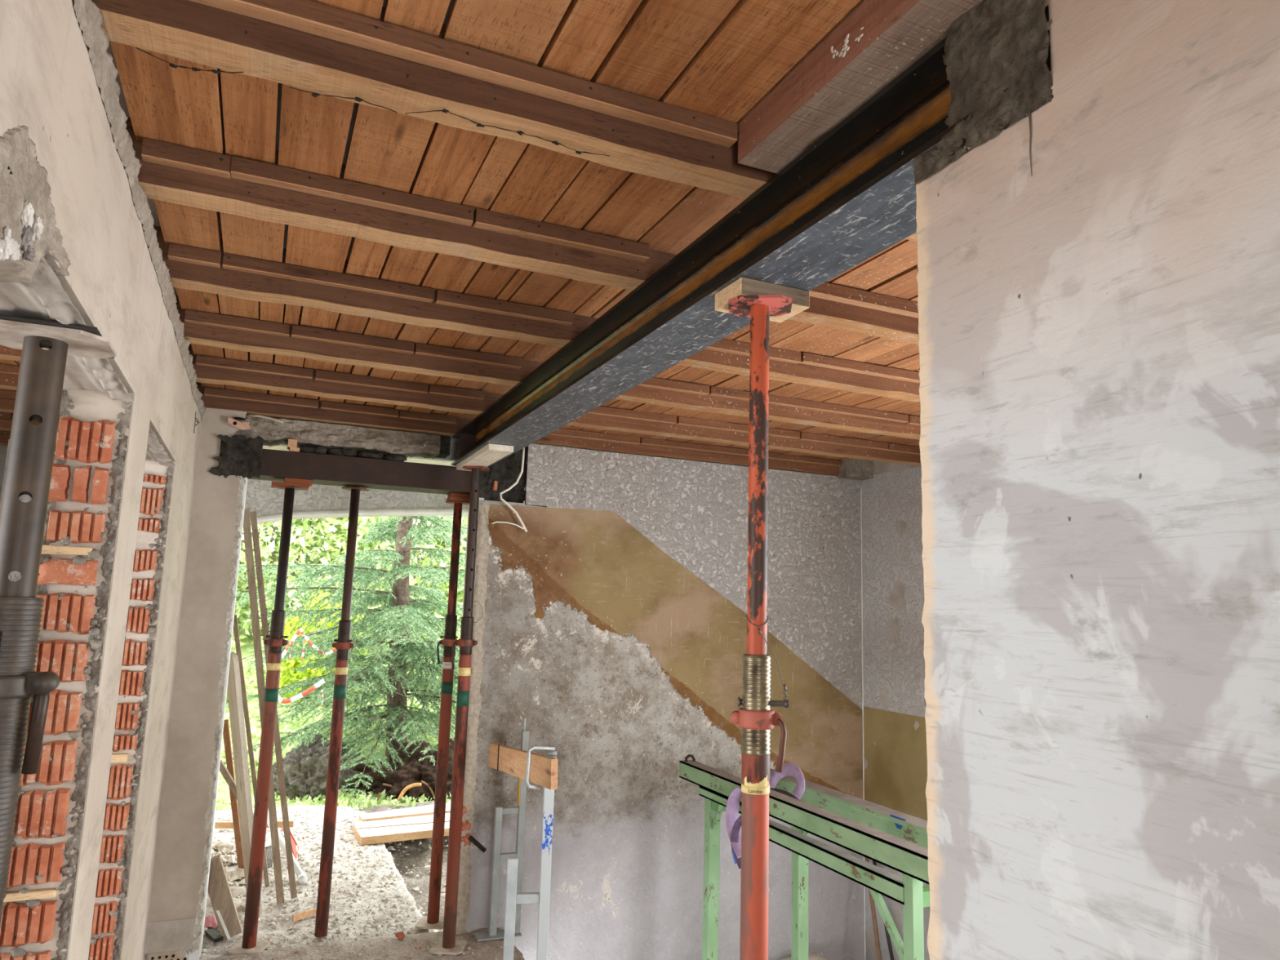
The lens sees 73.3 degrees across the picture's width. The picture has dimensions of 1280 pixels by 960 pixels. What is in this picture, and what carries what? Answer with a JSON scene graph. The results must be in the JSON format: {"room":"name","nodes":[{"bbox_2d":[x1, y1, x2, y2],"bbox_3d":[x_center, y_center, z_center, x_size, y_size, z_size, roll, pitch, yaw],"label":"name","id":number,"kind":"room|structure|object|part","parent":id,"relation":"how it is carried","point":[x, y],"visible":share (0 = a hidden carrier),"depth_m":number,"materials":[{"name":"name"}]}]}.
{"room":"house renovation site","nodes":[
{"label":"house renovation site","id":0,"kind":"room"},
{"bbox_2d":[0,444,8,499],"bbox_3d":[-2.488,0.423,1.038,2.750,2.720,9.600,5,-9,-23],"label":"wall","id":1,"kind":"structure","parent":0,"point":[3,449],"depth_m":5.42,"materials":[{"name":"paint"}]},
{"bbox_2d":[0,0,205,959],"bbox_3d":[-1.181,0.653,1.647,0.182,2.920,9.300,5,-9,-23],"label":"wall","id":2,"kind":"structure","parent":0,"point":[113,559],"depth_m":1.90,"materials":[{"name":"paint"}]},
{"bbox_2d":[0,199,44,262],"bbox_3d":[-0.737,-0.291,1.023,0.016,0.102,0.128,5,-9,-23],"label":"plaster patch","id":3,"kind":"object","parent":2,"relation":"attached to","point":[9,246],"visible":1,"depth_m":1.03,"materials":[{"name":"white paint"}]},
{"bbox_2d":[0,439,468,582],"bbox_3d":[-1.667,0.554,5.471,4.014,1.200,0.240,5,-9,-23],"label":"wall","id":4,"kind":"structure","parent":0,"point":[319,501],"depth_m":5.32,"materials":[{"name":"paint"}]},
{"bbox_2d":[199,804,429,959],"bbox_3d":[-2.447,2.467,5.141,1.833,0.421,3.000,5,-9,-23],"label":"gravel ground","id":5,"kind":"structure","parent":0,"point":[370,898],"depth_m":4.75,"materials":[{"name":"gravel"}]},
{"bbox_2d":[204,915,217,928],"bbox_3d":[-2.082,2.134,4.168,0.097,0.046,0.162,5,-9,-23],"label":"rag","id":6,"kind":"object","parent":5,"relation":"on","point":[211,922],"visible":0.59,"depth_m":4.14,"materials":[{"name":"fabric"}]},
{"bbox_2d":[204,926,223,942],"bbox_3d":[-2.036,2.146,4.074,0.040,0.016,0.226,10,-12,-43],"label":"dark slat","id":7,"kind":"object","parent":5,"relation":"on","point":[211,933],"visible":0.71,"depth_m":4.03,"materials":[{"name":"grey"}]},
{"bbox_2d":[216,910,230,939],"bbox_3d":[-1.996,1.986,4.034,0.185,0.316,0.022,2,-8,1],"label":"strip","id":8,"kind":"object","parent":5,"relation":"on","point":[221,920],"visible":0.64,"depth_m":4.01,"materials":[{"name":"paint"}]},
{"bbox_2d":[207,854,242,941],"bbox_3d":[-1.976,1.970,4.056,0.208,0.376,0.060,5,-9,-23],"label":"board","id":9,"kind":"object","parent":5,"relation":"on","point":[219,890],"visible":0.71,"depth_m":4.04,"materials":[{"name":"wood"}]},
{"bbox_2d":[215,840,234,850],"bbox_3d":[-2.647,2.329,5.470,0.092,0.060,0.094,1,-8,7],"label":"stone","id":10,"kind":"object","parent":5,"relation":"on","point":[221,844],"visible":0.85,"depth_m":5.45,"materials":[{"name":"stone"}]},
{"bbox_2d":[222,719,244,868],"bbox_3d":[-2.293,1.801,4.851,0.038,0.937,0.548,3,-8,-6],"label":"stick","id":11,"kind":"object","parent":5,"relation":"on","point":[226,734],"visible":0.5,"depth_m":4.83,"materials":[{"name":"wood"}]},
{"bbox_2d":[230,886,245,897],"bbox_3d":[-2.182,2.217,4.599,0.101,0.076,0.126,-5,-10,37],"label":"stone","id":12,"kind":"object","parent":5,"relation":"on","point":[235,891],"visible":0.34,"depth_m":4.59,"materials":[{"name":"stone"}]},
{"bbox_2d":[238,914,244,924],"bbox_3d":[-1.963,2.168,4.235,0.072,0.049,0.059,5,-9,-23],"label":"stone","id":13,"kind":"object","parent":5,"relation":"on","point":[242,917],"visible":0.34,"depth_m":4.22,"materials":[{"name":"stone"}]},
{"bbox_2d":[226,651,262,916],"bbox_3d":[-2.002,1.531,4.335,0.084,1.312,0.288,-4,-10,36],"label":"board","id":14,"kind":"object","parent":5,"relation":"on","point":[233,689],"visible":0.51,"depth_m":4.31,"materials":[{"name":"wood"}]},
{"bbox_2d":[233,614,269,886],"bbox_3d":[-2.118,1.492,4.683,0.033,1.499,0.500,-1,-9,15],"label":"stick","id":15,"kind":"object","parent":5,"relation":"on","point":[236,632],"visible":0.86,"depth_m":4.64,"materials":[{"name":"wood"}]},
{"bbox_2d":[219,760,253,817],"bbox_3d":[-2.142,1.706,4.607,0.039,0.422,0.295,-6,-12,43],"label":"stick","id":16,"kind":"object","parent":15,"relation":"attached to","point":[224,771],"visible":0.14,"depth_m":4.56,"materials":[{"name":"wood"}]},
{"bbox_2d":[214,820,293,828],"bbox_3d":[-2.667,2.385,5.947,0.509,0.040,0.020,3,-9,-10],"label":"lath","id":17,"kind":"object","parent":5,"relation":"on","point":[227,824],"visible":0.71,"depth_m":5.91,"materials":[{"name":"brown wood"}]},
{"bbox_2d":[243,508,284,905],"bbox_3d":[-1.974,1.184,4.501,0.049,2.042,0.439,-5,-11,38],"label":"batten","id":18,"kind":"object","parent":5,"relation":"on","point":[246,522],"visible":0.79,"depth_m":4.48,"materials":[{"name":"wood"}]},
{"bbox_2d":[226,485,305,955],"bbox_3d":[-1.757,1.088,4.083,0.150,2.128,0.150,2,-8,0],"label":"prop","id":19,"kind":"object","parent":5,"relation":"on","point":[249,945],"visible":1,"depth_m":4.04,"materials":[{"name":"red paint"}]},
{"bbox_3d":[-1.788,2.136,3.929,0.150,0.008,0.150,2,-8,0],"label":"plate","id":20,"kind":"part","parent":19,"relation":"part of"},
{"bbox_3d":[-1.726,0.039,4.238,0.124,0.006,0.107,2,-8,0],"label":"plate","id":21,"kind":"part","parent":19,"relation":"part of","materials":[{"name":"red paint"}]},
{"bbox_2d":[271,477,313,490],"bbox_3d":[-1.713,0.019,4.233,0.187,0.040,0.126,5,-9,-23],"label":"wooden shim","id":22,"kind":"object","parent":19,"relation":"on","point":[305,484],"visible":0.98,"depth_m":4.19,"materials":[{"name":"brown wood"}]},
{"bbox_2d":[265,844,272,868],"bbox_3d":[-2.226,2.250,5.131,0.072,0.093,0.214,4,-9,-17],"label":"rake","id":23,"kind":"object","parent":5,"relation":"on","point":[268,856],"visible":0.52,"depth_m":5.14,"materials":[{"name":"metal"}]},
{"bbox_2d":[249,511,297,898],"bbox_3d":[-1.956,1.199,4.586,0.044,2.038,0.461,-5,-11,40],"label":"batten","id":24,"kind":"object","parent":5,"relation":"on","point":[253,514],"visible":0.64,"depth_m":4.57,"materials":[{"name":"wood"}]},
{"bbox_2d":[266,811,306,884],"bbox_3d":[-2.171,2.171,5.224,0.254,0.292,0.924,5,-9,-23],"label":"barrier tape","id":25,"kind":"object","parent":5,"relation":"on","point":[302,878],"visible":0.64,"depth_m":5.04,"materials":[{"name":"white"}]},
{"bbox_3d":[-2.176,2.267,5.404,0.060,0.102,0.584,7,-10,-30],"label":"blade","id":26,"kind":"part","parent":25,"relation":"part of","materials":[{"name":"red plastic"}]},
{"bbox_3d":[-1.906,2.251,4.851,0.044,0.042,0.046,7,-10,-33],"label":"handle","id":27,"kind":"part","parent":25,"relation":"part of","materials":[{"name":"white"}]},
{"bbox_2d":[291,907,316,921],"bbox_3d":[-1.683,2.197,4.351,0.015,0.030,0.164,-4,-10,36],"label":"lath","id":28,"kind":"object","parent":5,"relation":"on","point":[310,913],"visible":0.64,"depth_m":4.33,"materials":[{"name":"brown wood"}]},
{"bbox_2d":[314,486,369,937],"bbox_3d":[-1.492,1.108,4.261,0.124,2.154,0.107,2,-8,0],"label":"prop","id":29,"kind":"object","parent":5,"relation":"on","point":[343,644],"visible":1,"depth_m":4.22,"materials":[{"name":"red paint"}]},
{"bbox_3d":[-1.461,0.046,4.417,0.124,0.006,0.107,2,-8,0],"label":"plate","id":30,"kind":"part","parent":29,"relation":"part of","materials":[{"name":"red paint"}]},
{"bbox_2d":[353,813,449,833],"bbox_3d":[-1.533,2.470,6.197,1.037,0.050,0.238,6,-10,-28],"label":"plank","id":31,"kind":"object","parent":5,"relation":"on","point":[427,819],"visible":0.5,"depth_m":6.09,"materials":[{"name":"wood"}]},
{"bbox_2d":[358,802,450,821],"bbox_3d":[-1.549,2.488,6.423,1.093,0.050,0.280,9,-11,-39],"label":"plank","id":32,"kind":"object","parent":31,"relation":"on","point":[423,810],"visible":0.43,"depth_m":6.29,"materials":[{"name":"wood"}]},
{"bbox_2d":[355,821,449,845],"bbox_3d":[-1.481,2.436,5.959,0.915,0.050,0.226,6,-9,-25],"label":"plank","id":33,"kind":"object","parent":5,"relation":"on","point":[369,836],"visible":0.64,"depth_m":5.83,"materials":[{"name":"wood"}]},
{"bbox_2d":[415,500,469,929],"bbox_3d":[-1.006,1.170,4.459,0.150,2.126,0.150,2,-8,0],"label":"prop","id":34,"kind":"object","parent":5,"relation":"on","point":[433,921],"visible":0.94,"depth_m":4.42,"materials":[{"name":"red paint"}]},
{"bbox_3d":[-1.037,2.217,4.304,0.150,0.008,0.150,2,-8,0],"label":"plate","id":35,"kind":"part","parent":34,"relation":"part of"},
{"bbox_3d":[-1.050,0.900,4.480,0.022,0.115,0.015,3,-8,-9],"label":"handle","id":36,"kind":"part","parent":34,"relation":"part of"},
{"bbox_3d":[-0.975,0.122,4.613,0.124,0.006,0.107,2,-8,0],"label":"plate","id":37,"kind":"part","parent":34,"relation":"part of","materials":[{"name":"red paint"}]},
{"bbox_2d":[446,493,470,502],"bbox_3d":[-0.959,0.099,4.618,0.140,0.043,0.111,5,-9,-23],"label":"wooden shim","id":38,"kind":"object","parent":34,"relation":"on","point":[452,496],"visible":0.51,"depth_m":4.57,"materials":[{"name":"brown wood"}]},
{"bbox_2d":[206,927,524,959],"bbox_3d":[-0.663,2.132,1.570,6.600,0.642,9.300,5,-9,-23],"label":"floor","id":39,"kind":"structure","parent":0,"point":[416,946],"depth_m":3.95,"materials":[{"name":"concrete"}]},
{"bbox_2d":[0,319,116,926],"bbox_3d":[-1.075,0.757,1.366,0.200,2.038,0.172,5,-9,-23],"label":"prop","id":40,"kind":"object","parent":39,"relation":"on","point":[45,348],"visible":1,"depth_m":1.44,"materials":[{"name":"black"}]},
{"bbox_3d":[-1.000,0.412,1.423,0.025,0.141,0.022,5,-9,-23],"label":"handle","id":41,"kind":"part","parent":40,"relation":"part of","materials":[{"name":"metal"}]},
{"bbox_2d":[0,314,114,358],"bbox_3d":[-1.048,-0.254,1.513,0.187,0.004,0.200,5,-9,-23],"label":"sheet","id":42,"kind":"object","parent":40,"relation":"on","point":[93,330],"visible":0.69,"depth_m":1.44,"materials":[{"name":"black metal"}]},
{"bbox_3d":[-1.045,-0.247,1.514,0.200,0.006,0.172,5,-9,-23],"label":"plate","id":43,"kind":"part","parent":40,"relation":"part of","materials":[{"name":"wood"}]},
{"bbox_2d":[395,931,405,939],"bbox_3d":[-1.141,2.171,4.097,0.048,0.030,0.038,5,-9,-23],"label":"fragment","id":44,"kind":"object","parent":39,"relation":"on","point":[400,935],"visible":1,"depth_m":4.09,"materials":[{"name":"brick"}]},
{"bbox_2d":[429,466,489,954],"bbox_3d":[-0.859,1.060,4.173,0.151,2.269,0.150,2,-8,0],"label":"prop","id":45,"kind":"object","parent":39,"relation":"on","point":[448,944],"visible":1,"depth_m":4.13,"materials":[{"name":"red paint"}]},
{"bbox_3d":[-0.893,2.178,4.008,0.150,0.008,0.150,2,-8,0],"label":"plate","id":46,"kind":"part","parent":45,"relation":"part of","materials":[{"name":"metal"}]},
{"bbox_3d":[-0.905,0.852,4.174,0.022,0.130,0.035,2,-8,0],"label":"handle","id":47,"kind":"part","parent":45,"relation":"part of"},
{"bbox_3d":[-0.827,-0.059,4.337,0.124,0.006,0.107,2,-8,0],"label":"plate","id":48,"kind":"part","parent":45,"relation":"part of","materials":[{"name":"red paint"}]},
{"bbox_2d":[456,443,513,471],"bbox_3d":[-0.759,-0.103,4.155,0.115,0.028,0.680,5,-9,-23],"label":"plank","id":49,"kind":"object","parent":45,"relation":"on","point":[489,454],"visible":0.8,"depth_m":4.01,"materials":[{"name":"wood"}]},
{"bbox_2d":[473,718,528,941],"bbox_3d":[-0.670,1.694,4.220,0.215,1.015,0.100,5,-9,-21],"label":"stand","id":50,"kind":"object","parent":39,"relation":"on","point":[492,933],"visible":0.92,"depth_m":4.20,"materials":[{"name":"metal"}]},
{"bbox_3d":[-0.702,1.898,4.180,0.033,0.591,0.033,5,-9,-21],"label":"short post","id":51,"kind":"part","parent":50,"relation":"part of","materials":[{"name":"metal"}]},
{"bbox_3d":[-0.685,2.193,4.147,0.215,0.006,0.100,5,-9,-21],"label":"foot plate","id":52,"kind":"part","parent":50,"relation":"part of","materials":[{"name":"metal"}]},
{"bbox_3d":[-0.647,1.844,4.209,0.082,0.030,0.023,5,-9,-21],"label":"cross rail","id":53,"kind":"part","parent":50,"relation":"part of","materials":[{"name":"metal"}]},
{"bbox_3d":[-0.640,1.631,4.240,0.082,0.030,0.023,5,-9,-21],"label":"cross rail","id":54,"kind":"part","parent":50,"relation":"part of","materials":[{"name":"metal"}]},
{"bbox_3d":[-0.590,1.729,4.247,0.033,0.951,0.033,5,-9,-21],"label":"tall post","id":55,"kind":"part","parent":50,"relation":"part of","materials":[{"name":"metal"}]},
{"bbox_3d":[-0.580,1.228,4.319,0.012,0.060,0.010,5,-9,-21],"label":"rod","id":56,"kind":"part","parent":50,"relation":"part of","materials":[{"name":"metal"}]},
{"bbox_2d":[502,746,556,959],"bbox_3d":[-0.442,1.532,3.189,0.228,1.070,0.209,3,-8,-9],"label":"stand","id":57,"kind":"object","parent":39,"relation":"on","point":[513,898],"visible":0.89,"depth_m":3.23,"materials":[{"name":"metal"}]},
{"bbox_3d":[-0.490,1.745,3.206,0.038,0.641,0.038,3,-8,-9],"label":"short post","id":58,"kind":"part","parent":57,"relation":"part of","materials":[{"name":"metal"}]},
{"bbox_2d":[488,741,557,789],"bbox_3d":[-0.522,1.221,3.707,0.035,0.214,1.098,5,-9,-22],"label":"board","id":59,"kind":"object","parent":57,"relation":"attached to","point":[543,771],"visible":1,"depth_m":3.58,"materials":[{"name":"brown wood"}]},
{"bbox_3d":[-0.423,1.577,3.241,0.087,0.034,0.027,3,-8,-9],"label":"cross rail","id":60,"kind":"part","parent":57,"relation":"part of","materials":[{"name":"metal"}]},
{"bbox_3d":[-0.361,1.571,3.252,0.038,1.006,0.038,3,-8,-9],"label":"tall post","id":61,"kind":"part","parent":57,"relation":"part of","materials":[{"name":"metal"}]},
{"bbox_2d":[728,294,792,959],"bbox_3d":[0.229,0.734,1.712,0.150,2.260,0.150,1,-8,7],"label":"prop","id":62,"kind":"object","parent":39,"relation":"on","point":[756,718],"visible":1,"depth_m":1.74,"materials":[{"name":"red paint"}]},
{"bbox_3d":[0.262,-0.380,1.876,0.136,0.006,0.117,1,-8,7],"label":"plate","id":63,"kind":"part","parent":62,"relation":"part of","materials":[{"name":"paint"}]},
{"bbox_2d":[715,277,809,322],"bbox_3d":[0.271,-0.398,1.911,0.175,0.039,0.116,5,-9,-23],"label":"wooden block","id":64,"kind":"object","parent":62,"relation":"on","point":[743,286],"visible":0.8,"depth_m":1.87,"materials":[{"name":"wood"}]},
{"bbox_3d":[0.282,0.529,1.714,0.022,0.103,0.021,1,-8,7],"label":"handle","id":65,"kind":"part","parent":62,"relation":"part of","materials":[{"name":"metal"}]},
{"bbox_2d":[778,953,826,959],"bbox_3d":[0.903,2.706,4.764,0.337,0.129,0.184,5,-9,-23],"label":"lump","id":66,"kind":"object","parent":39,"relation":"on","point":[811,956],"visible":0.55,"depth_m":4.78,"materials":[{"name":"stone"}]},
{"bbox_2d":[679,754,929,959],"bbox_3d":[0.852,1.979,3.603,0.506,1.285,2.120,5,-9,-23],"label":"trestle","id":67,"kind":"object","parent":39,"relation":"on","point":[898,841],"visible":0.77,"depth_m":3.59,"materials":[{"name":"paint"}]},
{"bbox_3d":[0.359,2.135,4.344,0.062,1.164,0.062,5,-9,-23],"label":"leg","id":68,"kind":"part","parent":67,"relation":"part of","materials":[{"name":"green paint"}]},
{"bbox_3d":[0.551,1.648,4.385,0.390,0.050,0.050,5,-9,-23],"label":"cross rail","id":69,"kind":"part","parent":67,"relation":"part of","materials":[{"name":"green paint"}]},
{"bbox_3d":[0.416,1.564,4.203,0.045,0.045,0.460,5,-9,-23],"label":"rail","id":70,"kind":"part","parent":67,"relation":"part of","materials":[{"name":"green paint"}]},
{"bbox_2d":[725,762,804,868],"bbox_3d":[0.561,1.563,4.066,0.381,0.414,0.508,5,-9,-23],"label":"sling","id":71,"kind":"object","parent":67,"relation":"hanging from","point":[733,824],"visible":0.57,"depth_m":3.98,"materials":[{"name":"purple"}]},
{"bbox_3d":[0.793,2.160,4.259,0.062,1.115,0.062,5,-9,-23],"label":"leg","id":72,"kind":"part","parent":67,"relation":"part of","materials":[{"name":"green paint"}]},
{"bbox_3d":[0.673,1.402,3.600,0.080,0.084,2.120,5,-9,-23],"label":"rail","id":73,"kind":"part","parent":67,"relation":"part of","materials":[{"name":"green paint"}]},
{"bbox_3d":[0.735,1.499,3.438,0.060,0.064,1.000,5,-9,-23],"label":"rail","id":74,"kind":"part","parent":67,"relation":"part of","materials":[{"name":"green paint"}]},
{"bbox_3d":[1.042,1.495,3.753,0.100,0.117,2.120,5,-9,-23],"label":"rail","id":75,"kind":"part","parent":67,"relation":"part of","materials":[{"name":"green paint"}]},
{"bbox_3d":[0.929,1.938,2.898,0.050,1.164,0.050,5,-9,-23],"label":"leg","id":76,"kind":"part","parent":67,"relation":"part of","materials":[{"name":"green paint"}]},
{"bbox_3d":[1.138,1.472,3.071,0.390,0.050,0.050,5,-9,-23],"label":"cross rail","id":77,"kind":"part","parent":67,"relation":"part of","materials":[{"name":"green paint"}]},
{"bbox_2d":[864,857,881,959],"bbox_3d":[1.328,2.413,4.914,0.024,0.843,0.342,3,-8,-6],"label":"broomstick","id":78,"kind":"object","parent":39,"relation":"on","point":[872,901],"visible":0.44,"depth_m":4.85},
{"bbox_2d":[872,860,893,959],"bbox_3d":[1.383,2.432,4.899,0.020,0.804,0.423,3,-8,-8],"label":"pole","id":79,"kind":"object","parent":39,"relation":"on","point":[888,939],"visible":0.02,"depth_m":4.79,"materials":[{"name":"grey"}]},
{"bbox_2d":[0,0,920,475],"bbox_3d":[-0.522,-0.701,2.233,7.100,0.293,9.500,5,-9,-23],"label":"ceiling","id":80,"kind":"structure","parent":0,"point":[329,260],"depth_m":2.03,"materials":[{"name":"wood"}]},
{"bbox_2d":[135,47,243,74],"bbox_3d":[-0.735,-0.678,1.408,0.156,0.008,0.031,5,-9,-21],"label":"cobweb","id":81,"kind":"object","parent":80,"relation":"attached to","point":[172,65],"visible":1,"depth_m":1.41,"materials":[{"name":"black"}]},
{"bbox_2d":[288,86,397,112],"bbox_3d":[-0.511,-0.660,1.487,0.178,0.007,0.021,4,-9,-18],"label":"cobweb","id":82,"kind":"object","parent":80,"relation":"attached to","point":[313,94],"visible":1,"depth_m":1.48,"materials":[{"name":"black"}]},
{"bbox_2d":[404,108,609,156],"bbox_3d":[-0.235,-0.637,1.584,0.381,0.008,0.047,5,-9,-23],"label":"wire","id":83,"kind":"object","parent":80,"relation":"attached to","point":[520,132],"visible":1,"depth_m":1.57,"materials":[{"name":"black"}]},
{"bbox_2d":[491,447,527,532],"bbox_3d":[-0.676,0.043,4.531,0.195,0.456,0.012,5,-9,-23],"label":"cable","id":84,"kind":"object","parent":80,"relation":"hanging from","point":[523,449],"visible":0.94,"depth_m":4.52,"materials":[{"name":"beige plastic"}]},
{"bbox_2d":[144,408,864,959],"bbox_3d":[-0.291,1.282,4.714,4.072,3.220,0.300,5,-9,-23],"label":"wall","id":85,"kind":"structure","parent":0,"point":[615,625],"depth_m":4.64,"materials":[{"name":"paint"}]},
{"bbox_2d":[227,417,250,430],"bbox_3d":[-1.897,-0.269,4.071,0.057,0.074,0.107,1,-8,3],"label":"brick","id":86,"kind":"object","parent":85,"relation":"on","point":[237,422],"visible":1,"depth_m":4.04,"materials":[{"name":"beige"}]},
{"bbox_2d":[248,413,284,423],"bbox_3d":[-1.796,-0.294,4.131,0.156,0.030,0.012,5,-9,-23],"label":"conduit","id":87,"kind":"object","parent":85,"relation":"attached to","point":[250,415],"visible":1,"depth_m":4.13,"materials":[{"name":"beige"}]},
{"bbox_2d":[247,448,489,494],"bbox_3d":[-1.373,-0.031,4.406,1.245,0.128,0.190,5,-9,-23],"label":"lintel beam","id":88,"kind":"structure","parent":85,"relation":"attached to","point":[276,464],"depth_m":4.31,"materials":[{"name":"brown metal"}]},
{"bbox_2d":[288,447,299,452],"bbox_3d":[-1.692,-0.144,4.206,0.045,0.018,0.082,5,-9,-23],"label":"wedge","id":89,"kind":"object","parent":88,"relation":"on","point":[291,449],"visible":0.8,"depth_m":4.17,"materials":[{"name":"brown wood"}]},
{"bbox_2d":[287,439,297,449],"bbox_3d":[-1.702,-0.173,4.205,0.041,0.039,0.082,5,-9,-23],"label":"wedge","id":90,"kind":"object","parent":89,"relation":"on","point":[291,442],"visible":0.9,"depth_m":4.17,"materials":[{"name":"brown wood"}]},
{"bbox_2d":[837,457,929,959],"bbox_3d":[2.454,1.109,2.990,0.450,3.220,5.300,5,-9,-23],"label":"wall","id":91,"kind":"structure","parent":0,"point":[895,759],"depth_m":5.10,"materials":[{"name":"paint"}]},
{"bbox_2d":[912,0,1279,959],"bbox_3d":[1.196,0.320,-0.403,0.199,2.720,3.579,5,-9,-23],"label":"wall","id":92,"kind":"structure","parent":0,"point":[1098,276],"depth_m":0.98,"materials":[{"name":"paint"}]},
{"bbox_2d":[451,36,1008,466],"bbox_3d":[-0.155,-0.369,2.872,0.185,0.158,3.680,5,-9,-23],"label":"steel beam","id":93,"kind":"structure","parent":92,"relation":"on","point":[850,197],"depth_m":1.85,"materials":[{"name":"metal"}]},
{"bbox_3d":[-0.881,-0.169,4.381,0.084,0.132,0.012,5,-9,-23],"label":"plate","id":94,"kind":"part","parent":93,"relation":"part of","materials":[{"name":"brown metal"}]},
{"bbox_2d":[737,0,983,173],"bbox_3d":[0.462,-0.723,1.228,0.115,0.083,1.075,5,-9,-23],"label":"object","id":95,"kind":"structure","parent":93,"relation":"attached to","point":[879,40],"depth_m":1.43,"materials":[{"name":"brown wood"}]},
{"label":"outside","id":96,"kind":"structure","parent":0,"visible":0},
{"bbox_2d":[216,572,458,810],"bbox_3d":[-3.263,2.160,10.832,15.009,2.312,8.200,5,-9,-23],"label":"garden","id":97,"kind":"object","parent":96,"point":[245,653],"visible":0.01,"depth_m":8.74,"materials":[{"name":"green plant"}]},
{"bbox_2d":[226,637,239,700],"bbox_3d":[-4.815,1.996,8.857,1.428,1.124,1.084,5,-9,-23],"label":"shrub","id":98,"kind":"object","parent":97,"relation":"on","point":[233,641],"visible":0.02,"depth_m":9.06,"materials":[{"name":"green plant"}]},
{"bbox_2d":[235,523,324,615],"bbox_3d":[-6.203,-0.375,11.896,3.954,5.594,2.420,5,-9,-23],"label":"shrub","id":99,"kind":"object","parent":97,"relation":"on","point":[262,540],"visible":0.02,"depth_m":11.99,"materials":[{"name":"plant"}]},
{"bbox_2d":[231,516,396,652],"bbox_3d":[-4.573,0.632,11.013,3.108,3.661,2.377,5,-9,-23],"label":"tree","id":100,"kind":"object","parent":97,"relation":"on","point":[268,553],"visible":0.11,"depth_m":10.52,"materials":[{"name":"green plant"}]},
{"bbox_2d":[271,733,364,801],"bbox_3d":[-2.857,2.664,7.577,0.859,0.792,0.693,5,-9,-23],"label":"bush","id":101,"kind":"object","parent":97,"relation":"on","point":[305,771],"visible":0.38,"depth_m":7.36,"materials":[{"name":"plant"}]},
{"bbox_2d":[278,589,376,702],"bbox_3d":[-3.503,1.924,9.549,1.198,1.490,1.047,1,-8,4],"label":"shrub","id":102,"kind":"object","parent":97,"relation":"on","point":[287,668],"visible":0.19,"depth_m":9.29,"materials":[{"name":"yellow plant"}]},
{"bbox_2d":[215,663,455,811],"bbox_3d":[-3.119,2.422,8.545,5.563,1.020,3.676,5,-9,-23],"label":"grass","id":103,"kind":"structure","parent":97,"relation":"on","point":[347,797],"depth_m":7.84,"materials":[{"name":"plant"}]},
{"bbox_2d":[244,518,439,615],"bbox_3d":[-4.229,-0.206,12.803,3.963,5.228,2.327,6,-9,-27],"label":"shrub","id":104,"kind":"object","parent":97,"relation":"on","point":[265,532],"visible":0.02,"depth_m":12.18,"materials":[{"name":"plant"}]},
{"bbox_2d":[222,515,467,801],"bbox_3d":[-2.624,0.469,8.523,3.464,4.802,3.004,3,-8,-9],"label":"spruce tree","id":105,"kind":"object","parent":97,"relation":"on","point":[400,616],"visible":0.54,"depth_m":7.95,"materials":[{"name":"green plant"}]},
{"bbox_2d":[278,628,336,706],"bbox_3d":[-2.727,1.542,7.071,0.475,0.623,0.214,5,-9,-23],"label":"barrier tape","id":106,"kind":"object","parent":105,"relation":"attached to","point":[319,683],"visible":0.97,"depth_m":7.01,"materials":[{"name":"white"}]},
{"bbox_2d":[294,515,467,666],"bbox_3d":[-3.038,0.867,11.427,3.090,4.014,2.400,6,-9,-26],"label":"tree","id":107,"kind":"object","parent":97,"relation":"on","point":[420,560],"visible":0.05,"depth_m":10.86,"materials":[{"name":"green plant"}]},
{"bbox_2d":[347,737,454,802],"bbox_3d":[-1.891,2.705,7.795,1.511,0.731,1.020,5,-9,-23],"label":"soil mound","id":108,"kind":"object","parent":97,"relation":"on","point":[414,770],"visible":0.28,"depth_m":7.47,"materials":[{"name":"soil"}]},
{"bbox_2d":[377,780,435,800],"bbox_3d":[-1.987,2.686,7.322,0.489,0.253,0.124,5,-9,-23],"label":"hose","id":109,"kind":"object","parent":108,"relation":"in","point":[415,784],"visible":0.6,"depth_m":7.30,"materials":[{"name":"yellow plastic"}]},
{"bbox_2d":[390,517,465,599],"bbox_3d":[-2.367,-0.286,13.606,3.783,5.151,2.375,5,-9,-20],"label":"shrub","id":110,"kind":"object","parent":97,"relation":"on","point":[390,517],"visible":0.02,"depth_m":12.96,"materials":[{"name":"plant"}]},
{"bbox_2d":[428,626,460,695],"bbox_3d":[-1.884,2.098,10.365,1.417,1.318,1.268,5,-9,-23],"label":"shrub","id":111,"kind":"object","parent":97,"relation":"on","point":[459,632],"visible":0.02,"depth_m":10.08,"materials":[{"name":"green plant"}]},
{"bbox_2d":[436,515,466,630],"bbox_3d":[-1.475,0.766,12.397,3.204,3.729,2.454,5,-9,-23],"label":"shrub","id":112,"kind":"object","parent":97,"relation":"on","point":[446,547],"visible":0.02,"depth_m":11.81,"materials":[{"name":"green plant"}]},
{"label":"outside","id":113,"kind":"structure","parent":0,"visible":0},
{"bbox_2d":[355,800,448,932],"bbox_3d":[-1.001,2.739,5.873,1.903,0.482,3.080,5,-9,-23],"label":"ground","id":114,"kind":"structure","parent":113,"point":[410,857],"depth_m":5.81,"materials":[{"name":"stone"}]},
{"bbox_2d":[423,865,430,871],"bbox_3d":[-1.370,2.520,5.581,0.064,0.036,0.054,5,-9,-23],"label":"stone","id":115,"kind":"object","parent":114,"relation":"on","point":[427,868],"visible":0.59,"depth_m":5.57,"materials":[{"name":"stone"}]}
]}

